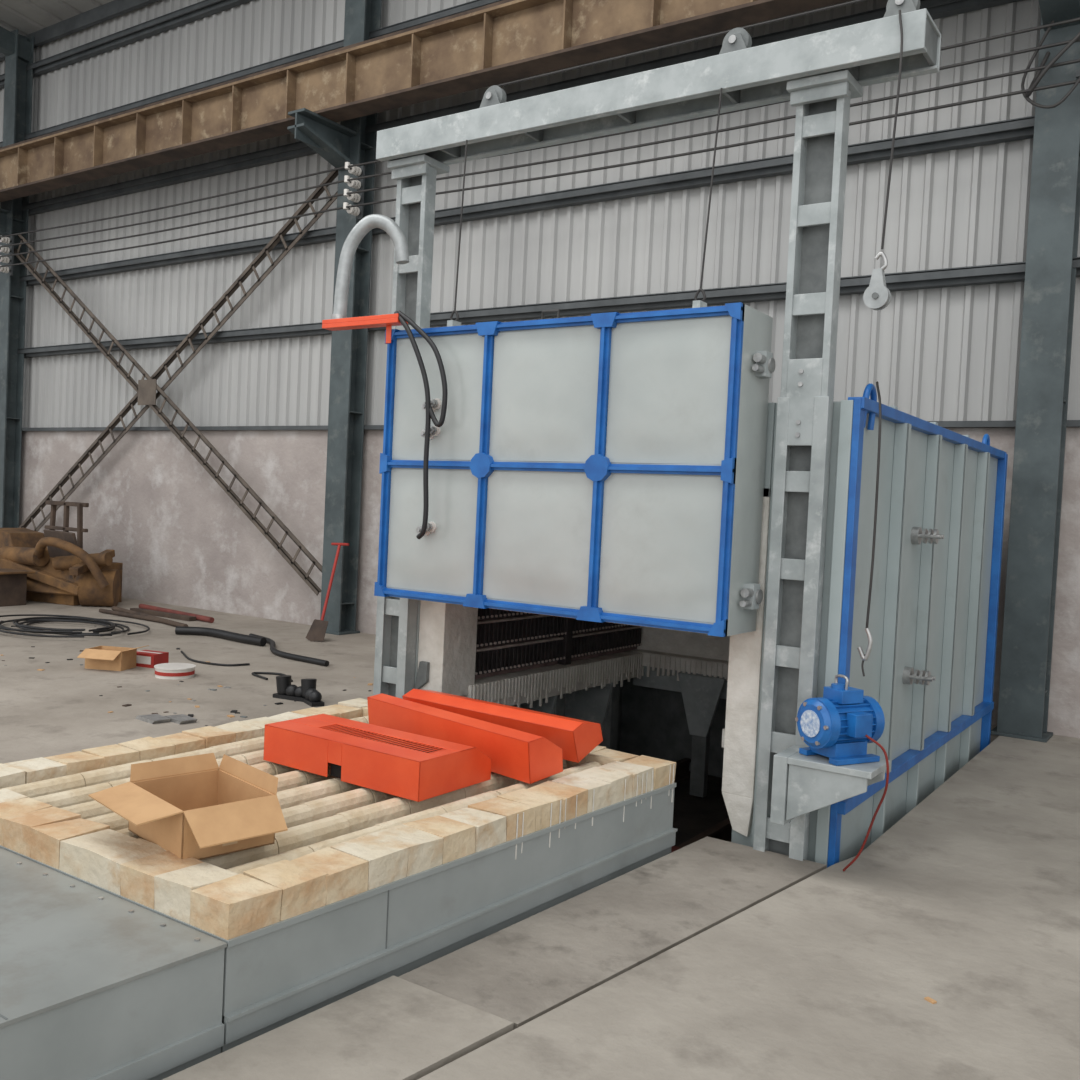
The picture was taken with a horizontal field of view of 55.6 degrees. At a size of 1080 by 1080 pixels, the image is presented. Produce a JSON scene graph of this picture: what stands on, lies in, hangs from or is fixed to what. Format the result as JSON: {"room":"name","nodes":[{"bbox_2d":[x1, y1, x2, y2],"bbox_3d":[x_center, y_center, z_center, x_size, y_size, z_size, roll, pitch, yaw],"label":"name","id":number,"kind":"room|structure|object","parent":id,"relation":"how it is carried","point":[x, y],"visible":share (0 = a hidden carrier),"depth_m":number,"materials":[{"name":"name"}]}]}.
{"room":"industrial hall","nodes":[
{"label":"industrial hall","id":0,"kind":"room"},
{"bbox_2d":[0,0,158,60],"bbox_3d":[-4.876,-7.863,11.670,38.000,0.756,4.700,4,2,34],"label":"ceiling","id":1,"kind":"structure","parent":0,"point":[48,21],"depth_m":15.43,"materials":[{"name":"metal"}]},
{"bbox_2d":[0,26,29,62],"bbox_3d":[-3.048,-7.487,10.317,15.080,0.800,4.100,4,2,34],"label":"rafter","id":2,"kind":"object","parent":1,"relation":"attached to","point":[7,38],"visible":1,"depth_m":15.88,"materials":[{"name":"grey metal"}]},
{"bbox_2d":[0,0,1079,737],"bbox_3d":[-3.877,-3.400,13.608,38.000,8.750,0.270,4,2,34],"label":"wall","id":3,"kind":"structure","parent":0,"point":[945,353],"depth_m":12.21,"materials":[{"name":"metal"}]},
{"bbox_2d":[0,0,1079,430],"bbox_3d":[-3.932,-4.313,13.434,38.000,5.740,0.160,4,2,34],"label":"wall girts","id":4,"kind":"object","parent":3,"relation":"attached to","point":[1022,128],"depth_m":11.00,"materials":[{"name":"metal"}]},
{"bbox_2d":[0,597,1079,1079],"bbox_3d":[-7.998,1.368,7.987,38.000,0.800,14.300,4,2,34],"label":"floor","id":5,"kind":"structure","parent":0,"point":[710,958],"depth_m":3.85,"materials":[{"name":"concrete"}]},
{"bbox_2d":[0,29,33,527],"bbox_3d":[-8.563,-3.619,15.864,0.400,8.600,1.130,4,2,34],"label":"steel column","id":6,"kind":"structure","parent":5,"relation":"on","point":[18,88],"depth_m":16.14,"materials":[{"name":"grey metal"}]},
{"bbox_2d":[0,0,850,201],"bbox_3d":[-2.592,-5.093,11.758,30.000,0.750,0.640,4,2,34],"label":"beam","id":7,"kind":"structure","parent":6,"relation":"on","point":[503,41],"depth_m":10.90,"materials":[{"name":"metal"}]},
{"bbox_2d":[0,500,122,606],"bbox_3d":[-6.833,0.153,13.865,2.682,1.360,1.834,4,2,34],"label":"pile","id":8,"kind":"object","parent":5,"relation":"on","point":[64,573],"visible":1,"depth_m":13.59,"materials":[{"name":"brown fabric"}]},
{"bbox_2d":[0,614,149,637],"bbox_3d":[-5.257,0.941,11.347,1.870,0.077,1.514,4,2,34],"label":"cable coil","id":9,"kind":"object","parent":5,"relation":"on","point":[66,633],"visible":1,"depth_m":11.17,"materials":[{"name":"black rubber"}]},
{"bbox_2d":[77,645,148,670],"bbox_3d":[-3.749,1.033,9.007,0.463,0.205,0.363,3,2,9],"label":"carton","id":10,"kind":"object","parent":5,"relation":"on","point":[112,658],"visible":1,"depth_m":8.95,"materials":[{"name":"cardboard"}]},
{"bbox_2d":[136,650,168,667],"bbox_3d":[-3.539,1.076,9.284,0.260,0.122,0.202,3,2,19],"label":"carton","id":11,"kind":"object","parent":5,"relation":"on","point":[144,658],"visible":0.68,"depth_m":9.20,"materials":[{"name":"cardboard"}]},
{"bbox_2d":[99,604,213,626],"bbox_3d":[-4.677,0.937,12.685,2.063,0.075,0.699,4,2,39],"label":"scrap","id":12,"kind":"object","parent":5,"relation":"on","point":[144,612],"visible":0.94,"depth_m":12.73,"materials":[{"name":"brown metal"}]},
{"bbox_2d":[154,663,195,678],"bbox_3d":[-3.137,1.126,8.810,0.338,0.090,0.338,4,2,34],"label":"tin","id":13,"kind":"object","parent":5,"relation":"on","point":[164,670],"visible":1,"depth_m":8.70,"materials":[{"name":"metal"}]},
{"bbox_2d":[175,626,328,681],"bbox_3d":[-2.973,1.088,10.155,1.110,0.092,3.214,1,2,-34],"label":"hose","id":14,"kind":"object","parent":5,"relation":"on","point":[254,639],"visible":0.94,"depth_m":10.79,"materials":[{"name":"black rubber"}]},
{"bbox_2d":[273,675,323,706],"bbox_3d":[-1.857,1.170,8.007,0.534,0.175,0.217,4,2,34],"label":"boot","id":15,"kind":"object","parent":5,"relation":"on","point":[307,693],"visible":1,"depth_m":8.00,"materials":[{"name":"black rubber"}]},
{"bbox_2d":[306,543,348,640],"bbox_3d":[-2.400,0.573,11.580,0.267,1.085,0.613,3,2,16],"label":"shovel","id":16,"kind":"object","parent":5,"relation":"on","point":[317,631],"visible":1,"depth_m":11.43,"materials":[{"name":"red metal"}]},
{"bbox_2d":[287,0,381,634],"bbox_3d":[-2.421,-3.195,11.722,0.400,8.600,1.130,4,2,34],"label":"steel column","id":17,"kind":"structure","parent":5,"relation":"on","point":[346,141],"depth_m":12.01,"materials":[{"name":"grey metal"}]},
{"bbox_2d":[14,168,337,595],"bbox_3d":[-5.359,-2.111,14.186,7.238,5.172,0.150,4,2,34],"label":"brace","id":18,"kind":"object","parent":17,"relation":"attached to","point":[146,394],"visible":0.89,"depth_m":13.77,"materials":[{"name":"metal"}]},
{"bbox_2d":[1,626,936,1003],"bbox_3d":[-2.074,1.247,7.622,2.903,0.025,12.325,1,2,-42],"label":"debris","id":19,"kind":"object","parent":5,"relation":"on","point":[154,718],"visible":0.71,"depth_m":7.11,"materials":[{"name":"black rubber"}]},
{"bbox_2d":[373,0,940,860],"bbox_3d":[0.321,-0.239,5.513,3.210,4.656,0.300,4,2,34],"label":"gantry","id":20,"kind":"object","parent":5,"relation":"on","point":[819,73],"visible":0.82,"depth_m":4.93,"materials":[{"name":"grey metal"}]},
{"bbox_2d":[454,10,902,309],"bbox_3d":[0.548,-1.813,5.167,2.461,1.141,0.032,4,2,34],"label":"ropes","id":21,"kind":"object","parent":20,"relation":"hanging from","point":[900,17],"visible":1,"depth_m":4.95,"materials":[{"name":"grey metal"}]},
{"bbox_2d":[374,289,774,636],"bbox_3d":[0.108,-0.444,5.463,2.250,1.667,0.460,4,2,34],"label":"door","id":22,"kind":"structure","parent":21,"relation":"hanging from","point":[598,467],"depth_m":5.19,"materials":[{"name":"grey paint"}]},
{"bbox_2d":[322,313,407,342],"bbox_3d":[-1.026,-1.217,5.968,0.600,0.150,0.090,4,2,34],"label":"bracket","id":23,"kind":"object","parent":22,"relation":"attached to","point":[387,320],"visible":0.91,"depth_m":5.92,"materials":[{"name":"orange metal"}]},
{"bbox_2d":[331,214,408,318],"bbox_3d":[-0.996,-1.597,6.066,0.455,0.654,0.107,3,2,6],"label":"pipe","id":24,"kind":"object","parent":23,"relation":"on","point":[372,221],"visible":0.97,"depth_m":6.05,"materials":[{"name":"silver metal"}]},
{"bbox_2d":[394,311,447,538],"bbox_3d":[-0.690,-0.647,5.700,0.421,1.283,0.054,4,2,36],"label":"power cable","id":25,"kind":"object","parent":23,"relation":"hanging from","point":[403,318],"visible":1,"depth_m":5.64,"materials":[{"name":"black rubber"}]},
{"bbox_2d":[863,251,890,310],"bbox_3d":[1.497,-1.149,4.539,0.110,0.255,0.070,4,2,34],"label":"pulley block","id":26,"kind":"object","parent":21,"relation":"hanging from","point":[877,296],"visible":1,"depth_m":4.52,"materials":[{"name":"silver metal"}]},
{"bbox_2d":[770,745,890,824],"bbox_3d":[1.316,1.141,4.649,0.440,0.310,0.300,4,2,34],"label":"bracket","id":27,"kind":"object","parent":20,"relation":"attached to","point":[802,784],"visible":0.85,"depth_m":4.57,"materials":[{"name":"grey metal"}]},
{"bbox_2d":[795,674,884,765],"bbox_3d":[1.368,0.797,4.625,0.366,0.378,0.271,2,2,-28],"label":"motor","id":28,"kind":"object","parent":27,"relation":"on","point":[835,726],"visible":1,"depth_m":4.56,"materials":[{"name":"metal"}]},
{"bbox_2d":[843,734,888,870],"bbox_3d":[1.445,1.185,4.562,0.203,0.670,0.150,4,2,34],"label":"lead","id":29,"kind":"object","parent":28,"relation":"attached to","point":[886,757],"depth_m":4.52,"materials":[{"name":"red rubber"}]},
{"bbox_2d":[671,758,731,852],"bbox_3d":[-0.279,1.929,5.194,1.960,0.290,8.300,4,2,34],"label":"track","id":30,"kind":"object","parent":5,"relation":"on","point":[722,830],"visible":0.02,"depth_m":6.98,"materials":[{"name":"black metal"}]},
{"bbox_2d":[0,698,677,1079],"bbox_3d":[-1.650,1.446,3.845,2.540,0.890,4.530,4,2,34],"label":"car","id":31,"kind":"object","parent":30,"relation":"on","point":[123,957],"visible":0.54,"depth_m":3.45,"materials":[{"name":"brick"}]},
{"bbox_2d":[88,753,287,859],"bbox_3d":[-1.220,0.939,3.555,0.500,0.230,0.558,1,3,-44],"label":"cardboard box","id":32,"kind":"object","parent":31,"relation":"on","point":[195,807],"visible":0.96,"depth_m":3.53,"materials":[{"name":"brown cardboard"}]},
{"bbox_2d":[263,714,490,801],"bbox_3d":[-0.741,0.955,4.627,0.958,0.165,0.496,4,2,34],"label":"cover","id":33,"kind":"object","parent":31,"relation":"on","point":[410,766],"visible":1,"depth_m":4.43,"materials":[{"name":"orange metal"}]},
{"bbox_2d":[367,693,562,783],"bbox_3d":[-0.396,0.938,4.979,0.231,0.200,1.200,1,3,-45],"label":"cover","id":34,"kind":"object","parent":31,"relation":"on","point":[522,756],"visible":0.95,"depth_m":4.71,"materials":[{"name":"orange metal"}]},
{"bbox_2d":[402,689,602,762],"bbox_3d":[-0.215,0.931,5.253,1.120,0.189,0.263,4,2,37],"label":"cover","id":35,"kind":"object","parent":31,"relation":"on","point":[576,738],"visible":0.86,"depth_m":5.01,"materials":[{"name":"orange metal"}]},
{"bbox_2d":[414,383,1007,867],"bbox_3d":[1.233,0.598,7.147,3.190,2.866,3.650,4,2,34],"label":"furnace","id":36,"kind":"object","parent":5,"relation":"on","point":[665,694],"visible":0.42,"depth_m":6.32,"materials":[{"name":"grey paint"}]},
{"bbox_2d":[857,381,881,675],"bbox_3d":[1.526,-0.067,4.775,0.064,1.375,0.286,3,2,10],"label":"rope","id":37,"kind":"object","parent":36,"relation":"hanging from","point":[864,657],"visible":1,"depth_m":4.65,"materials":[{"name":"metal"}]},
{"bbox_2d":[991,0,1079,742],"bbox_3d":[3.754,-2.768,7.558,0.400,8.600,1.130,4,2,34],"label":"steel column","id":38,"kind":"structure","parent":5,"relation":"on","point":[1054,203],"depth_m":7.83,"materials":[{"name":"grey metal"}]},
{"bbox_2d":[0,17,1079,275],"bbox_3d":[-2.561,-4.006,11.915,30.000,0.816,0.326,4,2,34],"label":"insulated power lines","id":39,"kind":"object","parent":38,"relation":"attached to","point":[356,210],"visible":0.91,"depth_m":9.88,"materials":[{"name":"metal"}]}
]}

